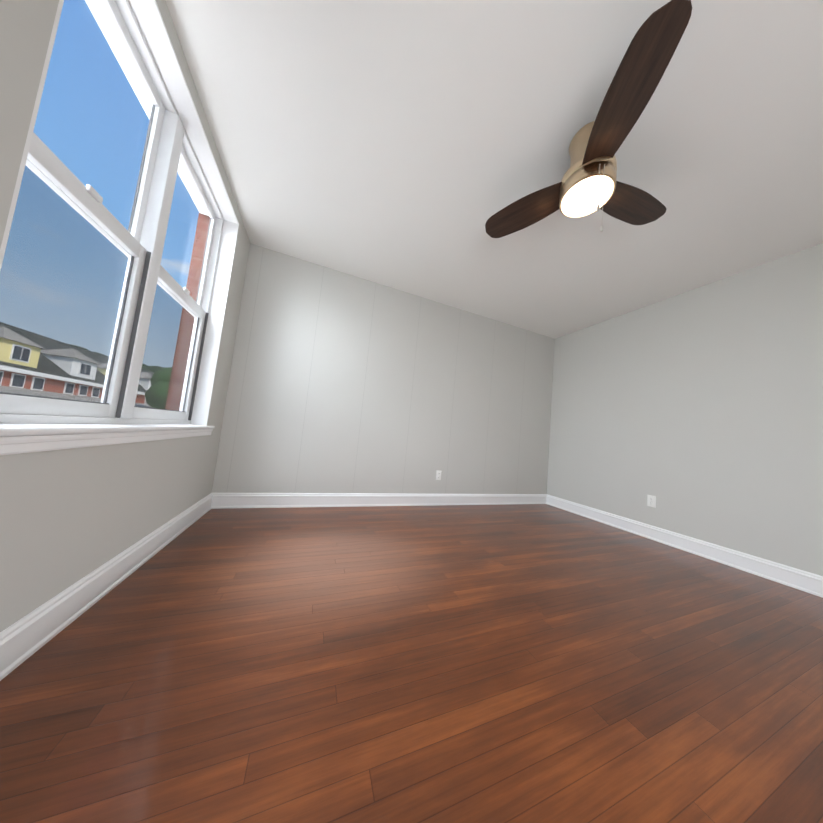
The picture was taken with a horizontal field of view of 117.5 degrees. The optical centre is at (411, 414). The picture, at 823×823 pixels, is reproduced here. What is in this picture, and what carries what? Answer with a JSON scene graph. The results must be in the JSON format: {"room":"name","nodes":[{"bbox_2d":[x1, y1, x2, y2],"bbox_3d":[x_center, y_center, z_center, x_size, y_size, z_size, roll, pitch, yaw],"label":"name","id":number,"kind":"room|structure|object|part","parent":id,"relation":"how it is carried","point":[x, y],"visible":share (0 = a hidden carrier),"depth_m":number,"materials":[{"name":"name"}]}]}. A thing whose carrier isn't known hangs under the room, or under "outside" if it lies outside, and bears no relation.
{"room":"empty bedroom","nodes":[
{"label":"empty bedroom","id":0,"kind":"room"},
{"bbox_2d":[0,0,249,631],"bbox_3d":[-0.981,-0.506,0.300,0.175,2.660,4.256,7,-5,-21],"label":"wall","id":1,"kind":"structure","parent":0,"point":[69,517],"depth_m":0.90,"materials":[{"name":"grey paint"}]},
{"bbox_2d":[0,493,212,680],"bbox_3d":[-1.003,0.680,0.243,0.022,0.134,4.256,7,-5,-21],"label":"baseboard","id":2,"kind":"structure","parent":1,"relation":"attached to","point":[24,638],"depth_m":0.96,"materials":[{"name":"white paint"}]},
{"bbox_2d":[0,0,238,454],"bbox_3d":[-1.377,-0.756,1.311,0.286,1.762,1.613,7,-5,-21],"label":"window unit","id":3,"kind":"structure","parent":1,"relation":"in","point":[29,423],"depth_m":1.20,"materials":[{"name":"white paint"}]},
{"bbox_2d":[165,213,209,410],"bbox_3d":[-1.106,-0.521,0.252,0.095,2.660,4.256,7,-5,-21],"label":"brick wall","id":4,"kind":"structure","parent":0,"point":[198,253],"depth_m":1.94,"materials":[{"name":"red brick"}]},
{"bbox_2d":[212,243,554,493],"bbox_3d":[0.122,-0.184,3.069,4.465,2.660,0.120,7,-5,-21],"label":"wall","id":5,"kind":"structure","parent":0,"point":[340,382],"depth_m":2.79,"materials":[{"name":"grey paint"}]},
{"bbox_2d":[211,493,546,508],"bbox_3d":[0.105,0.997,2.938,4.075,0.134,0.022,7,-5,-21],"label":"baseboard","id":6,"kind":"structure","parent":5,"relation":"attached to","point":[254,500],"depth_m":2.68,"materials":[{"name":"white paint"}]},
{"bbox_2d":[436,470,441,479],"bbox_3d":[0.331,0.736,3.044,0.070,0.115,0.009,7,-5,-21],"label":"electrical outlet","id":7,"kind":"object","parent":5,"relation":"attached to","point":[438,475],"visible":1,"depth_m":3.04,"materials":[{"name":"white plastic"}]},
{"bbox_2d":[0,504,822,822],"bbox_3d":[0.865,1.023,0.960,4.075,0.080,4.256,7,-5,-21],"label":"floor","id":8,"kind":"structure","parent":0,"point":[470,664],"depth_m":0.83,"materials":[{"name":"brown wood"}]},
{"bbox_2d":[165,0,822,338],"bbox_3d":[1.111,-1.537,1.159,4.075,0.080,4.256,7,-5,-21],"label":"ceiling","id":9,"kind":"structure","parent":0,"point":[411,146],"depth_m":1.39,"materials":[{"name":"white paint"}]},
{"bbox_2d":[485,0,691,237],"bbox_3d":[1.034,-1.164,1.387,0.926,0.640,1.016,7,-5,-21],"label":"ceiling fan","id":10,"kind":"object","parent":9,"relation":"hanging from","point":[588,184],"visible":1,"depth_m":1.22,"materials":[{"name":"brown wood"}]},
{"bbox_3d":[0.693,-1.258,1.565,0.480,0.007,0.192,2,-16,42],"label":"blade","id":11,"kind":"part","parent":10,"relation":"part of","materials":[{"name":"brown wood"}]},
{"bbox_3d":[1.259,-1.212,1.445,0.480,0.007,0.192,7,5,-18],"label":"blade","id":12,"kind":"part","parent":10,"relation":"part of","materials":[{"name":"brown wood"}]},
{"bbox_3d":[0.876,-1.283,1.015,0.192,0.007,0.480,-6,-7,11],"label":"blade","id":13,"kind":"part","parent":10,"relation":"part of","materials":[{"name":"brown wood"}]},
{"bbox_2d":[547,243,822,575],"bbox_3d":[2.953,-0.014,1.753,0.120,2.660,4.376,7,-5,-21],"label":"wall","id":14,"kind":"structure","parent":0,"point":[697,412],"depth_m":2.25,"materials":[{"name":"grey paint"}]},
{"bbox_2d":[647,495,655,507],"bbox_3d":[2.460,0.883,2.558,0.009,0.115,0.070,7,-5,-21],"label":"electrical outlet","id":15,"kind":"object","parent":14,"relation":"attached to","point":[651,500],"visible":1,"depth_m":2.56,"materials":[{"name":"white plastic"}]},
{"bbox_2d":[546,494,822,597],"bbox_3d":[2.752,1.154,1.692,0.022,0.134,4.256,7,-5,-21],"label":"baseboard","id":16,"kind":"structure","parent":14,"relation":"attached to","point":[806,581],"depth_m":2.15,"materials":[{"name":"white paint"}]},
{"label":"outside","id":17,"kind":"structure","parent":0,"visible":0},
{"bbox_3d":[-103.992,-3.781,44.429,159.710,0.300,280.000,7,-5,-21],"label":"street","id":18,"kind":"object","parent":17,"visible":0},
{"bbox_2d":[0,370,54,391],"bbox_3d":[-33.663,-1.646,16.605,9.650,4.600,5.600,7,-5,-21],"label":"house","id":19,"kind":"structure","parent":18,"relation":"on","point":[29,379],"depth_m":19.11,"materials":[{"name":"red brick"}]},
{"bbox_3d":[-29.086,-2.524,18.430,0.070,1.000,0.900,7,-5,-21],"label":"house window trim","id":20,"kind":"part","parent":19,"relation":"part of","materials":[{"name":"white"}]},
{"bbox_2d":[12,374,24,386],"bbox_3d":[-29.054,-2.520,18.442,0.040,0.840,0.700,7,-5,-21],"label":"window","id":21,"kind":"structure","parent":19,"relation":"attached to","point":[19,377],"depth_m":18.43,"materials":[{"name":"grey glass"}]},
{"bbox_2d":[0,361,58,375],"bbox_3d":[-33.273,-5.941,16.931,10.300,4.150,5.600,7,-5,-21],"label":"house roof","id":22,"kind":"structure","parent":19,"relation":"on","point":[39,367],"depth_m":19.59,"materials":[{"name":"grey"}]},
{"bbox_2d":[0,337,40,367],"bbox_3d":[-30.164,-4.619,18.092,2.500,1.700,2.700,7,-5,-21],"label":"dormer","id":23,"kind":"object","parent":22,"relation":"on","point":[21,363],"depth_m":18.36,"materials":[{"name":"yellow paint"}]},
{"bbox_2d":[12,346,22,359],"bbox_3d":[-28.888,-4.557,18.288,0.040,0.950,0.480,7,-5,-21],"label":"glass","id":24,"kind":"object","parent":23,"relation":"attached to","point":[15,352],"depth_m":18.25,"materials":[{"name":"grey glass"}]},
{"bbox_3d":[-29.027,-4.551,18.534,0.060,1.150,1.240,7,-5,-21],"label":"house dormer window trim","id":25,"kind":"part","parent":23,"relation":"part of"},
{"bbox_2d":[0,326,46,349],"bbox_3d":[-30.079,-5.990,18.181,3.000,1.050,3.100,7,-5,-21],"label":"roof","id":26,"kind":"structure","parent":23,"relation":"on","point":[17,337],"depth_m":18.32,"materials":[{"name":"grey"}]},
{"bbox_2d":[21,348,29,361],"bbox_3d":[-29.092,-4.536,18.809,0.040,0.950,0.480,7,-5,-21],"label":"glass","id":27,"kind":"object","parent":23,"relation":"attached to","point":[25,355],"depth_m":18.80,"materials":[{"name":"grey glass"}]},
{"bbox_2d":[0,365,61,379],"bbox_3d":[-28.850,-3.218,18.549,0.390,0.300,5.600,7,-5,-21],"label":"fascia","id":28,"kind":"object","parent":22,"relation":"attached to","point":[23,372],"depth_m":18.63,"materials":[{"name":"white"}]},
{"bbox_3d":[-29.613,-2.470,19.779,0.070,1.000,0.900,7,-5,-21],"label":"house window trim","id":29,"kind":"part","parent":19,"relation":"part of","materials":[{"name":"white"}]},
{"bbox_2d":[33,378,43,389],"bbox_3d":[-29.581,-2.466,19.791,0.040,0.840,0.700,7,-5,-21],"label":"window","id":30,"kind":"structure","parent":19,"relation":"attached to","point":[39,382],"depth_m":19.81,"materials":[{"name":"grey glass"}]},
{"bbox_2d":[53,380,102,397],"bbox_3d":[-35.700,-1.436,21.817,9.650,4.600,5.600,7,-5,-21],"label":"house","id":31,"kind":"structure","parent":18,"relation":"on","point":[76,388],"depth_m":22.13,"materials":[{"name":"red brick"}]},
{"bbox_2d":[0,322,103,384],"bbox_3d":[-35.310,-5.731,22.143,10.300,4.150,5.600,7,-5,-21],"label":"house roof","id":32,"kind":"structure","parent":31,"relation":"on","point":[39,339],"depth_m":22.55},
{"bbox_2d":[42,353,97,379],"bbox_3d":[-32.201,-4.409,23.304,2.500,1.700,2.700,7,-5,-21],"label":"dormer","id":33,"kind":"object","parent":32,"relation":"on","point":[67,362],"depth_m":22.61,"materials":[{"name":"white"}]},
{"bbox_2d":[40,348,99,364],"bbox_3d":[-32.117,-5.780,23.393,3.000,1.050,3.100,7,-5,-21],"label":"roof","id":34,"kind":"structure","parent":33,"relation":"on","point":[73,356],"depth_m":22.79,"materials":[{"name":"grey"}]},
{"bbox_2d":[80,363,86,373],"bbox_3d":[-30.925,-4.347,23.500,0.040,0.950,0.480,7,-5,-21],"label":"glass","id":35,"kind":"object","parent":33,"relation":"attached to","point":[82,368],"depth_m":23.47,"materials":[{"name":"grey glass"}]},
{"bbox_3d":[-31.064,-4.341,23.746,0.060,1.150,1.240,7,-5,-21],"label":"house dormer window trim","id":36,"kind":"part","parent":33,"relation":"part of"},
{"bbox_2d":[62,377,103,387],"bbox_3d":[-30.887,-3.008,23.762,0.390,0.300,5.600,7,-5,-21],"label":"fascia","id":37,"kind":"object","parent":32,"relation":"attached to","point":[75,381],"depth_m":23.03,"materials":[{"name":"white"}]},
{"bbox_3d":[-30.596,-2.369,22.292,0.070,1.000,0.900,7,-5,-21],"label":"house window trim","id":38,"kind":"part","parent":31,"relation":"part of","materials":[{"name":"white"}]},
{"bbox_2d":[65,383,73,392],"bbox_3d":[-30.563,-2.365,22.305,0.040,0.840,0.700,7,-5,-21],"label":"window","id":39,"kind":"structure","parent":31,"relation":"attached to","point":[68,385],"depth_m":22.26,"materials":[{"name":"grey glass"}]},
{"bbox_3d":[-27.112,-0.959,19.138,0.200,0.240,5.600,7,-5,-21],"label":"beam","id":40,"kind":"structure","parent":0,"visible":0},
{"bbox_2d":[0,386,88,402],"bbox_3d":[-28.023,-1.536,18.805,2.500,0.700,5.600,7,-5,-21],"label":"porch roof","id":41,"kind":"structure","parent":40,"relation":"on","point":[28,392],"depth_m":18.71,"materials":[{"name":"grey"}]},
{"bbox_3d":[-31.123,-2.314,23.642,0.070,1.000,0.900,7,-5,-21],"label":"trim","id":42,"kind":"structure","parent":0,"visible":0},
{"bbox_2d":[80,386,86,394],"bbox_3d":[-31.091,-2.310,23.654,0.040,0.840,0.700,7,-5,-21],"label":"window","id":43,"kind":"structure","parent":42,"relation":"attached to","point":[84,391],"depth_m":23.68,"materials":[{"name":"grey glass"}]},
{"bbox_3d":[-31.651,-2.260,24.991,0.070,1.000,0.900,7,-5,-21],"label":"trim","id":44,"kind":"structure","parent":0,"visible":0},
{"bbox_2d":[92,388,99,396],"bbox_3d":[-31.618,-2.256,25.004,0.040,0.840,0.700,7,-5,-21],"label":"window","id":45,"kind":"structure","parent":44,"relation":"attached to","point":[96,390],"depth_m":24.98,"materials":[{"name":"grey glass"}]},
{"bbox_3d":[-29.150,-0.749,24.350,0.200,0.240,5.600,7,-5,-21],"label":"beam","id":46,"kind":"structure","parent":0,"visible":0},
{"bbox_2d":[58,393,100,403],"bbox_3d":[-30.060,-1.326,24.017,2.500,0.700,5.600,7,-5,-21],"label":"porch roof","id":47,"kind":"structure","parent":46,"relation":"on","point":[87,397],"depth_m":22.63,"materials":[{"name":"grey"}]},
{"bbox_3d":[-37.760,-1.229,27.020,9.600,4.600,5.600,7,-5,-21],"label":"house","id":48,"kind":"object","parent":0,"visible":0},
{"bbox_2d":[52,339,142,391],"bbox_3d":[-37.347,-5.521,27.355,10.300,4.150,5.600,7,-5,-21],"label":"roof","id":49,"kind":"structure","parent":48,"relation":"on","point":[86,352],"depth_m":28.07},
{"bbox_3d":[-34.262,-4.202,28.508,2.450,1.700,2.700,7,-5,-21],"label":"dormer","id":50,"kind":"object","parent":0,"visible":0},
{"bbox_2d":[98,363,107,368],"bbox_3d":[-34.154,-5.570,28.605,3.000,1.050,3.100,7,-5,-21],"label":"roof","id":51,"kind":"structure","parent":50,"relation":"on","point":[103,365],"depth_m":27.48,"materials":[{"name":"grey"}]},
{"bbox_3d":[-39.797,-1.019,32.233,9.600,4.600,5.600,7,-5,-21],"label":"house","id":52,"kind":"object","parent":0,"visible":0},
{"bbox_2d":[96,353,146,391],"bbox_3d":[-39.384,-5.311,32.567,10.300,4.150,5.600,7,-5,-21],"label":"house roof","id":53,"kind":"structure","parent":52,"relation":"on","point":[105,358],"depth_m":31.54,"materials":[{"name":"grey"}]},
{"bbox_2d":[139,378,150,389],"bbox_3d":[-36.299,-3.992,33.720,2.450,1.700,2.700,7,-5,-21],"label":"dormer","id":54,"kind":"object","parent":53,"relation":"on","point":[141,379],"depth_m":32.79,"materials":[{"name":"white"}]},
{"bbox_2d":[140,372,151,378],"bbox_3d":[-36.191,-5.360,33.817,3.000,1.050,3.100,7,-5,-21],"label":"roof","id":55,"kind":"structure","parent":54,"relation":"on","point":[145,374],"depth_m":33.23,"materials":[{"name":"grey"}]},
{"bbox_3d":[-61.445,-2.980,54.579,0.440,7.812,0.418,7,-5,-21],"label":"trunk","id":56,"kind":"object","parent":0,"visible":0},
{"bbox_2d":[142,364,162,371],"bbox_3d":[-60.824,-6.692,54.903,12.643,10.288,12.550,7,-5,-21],"label":"tree","id":57,"kind":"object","parent":56,"relation":"attached to","point":[154,368],"depth_m":55.49,"materials":[{"name":"green plant"}]},
{"bbox_3d":[-26.367,0.087,28.949,0.440,4.464,0.418,7,-5,-21],"label":"trunk","id":58,"kind":"object","parent":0,"visible":0},
{"bbox_2d":[145,367,171,408],"bbox_3d":[-26.013,-2.612,28.954,6.252,5.525,5.876,7,-5,-21],"label":"tree","id":59,"kind":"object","parent":58,"relation":"attached to","point":[160,384],"depth_m":26.18,"materials":[{"name":"green plant"}]}
]}

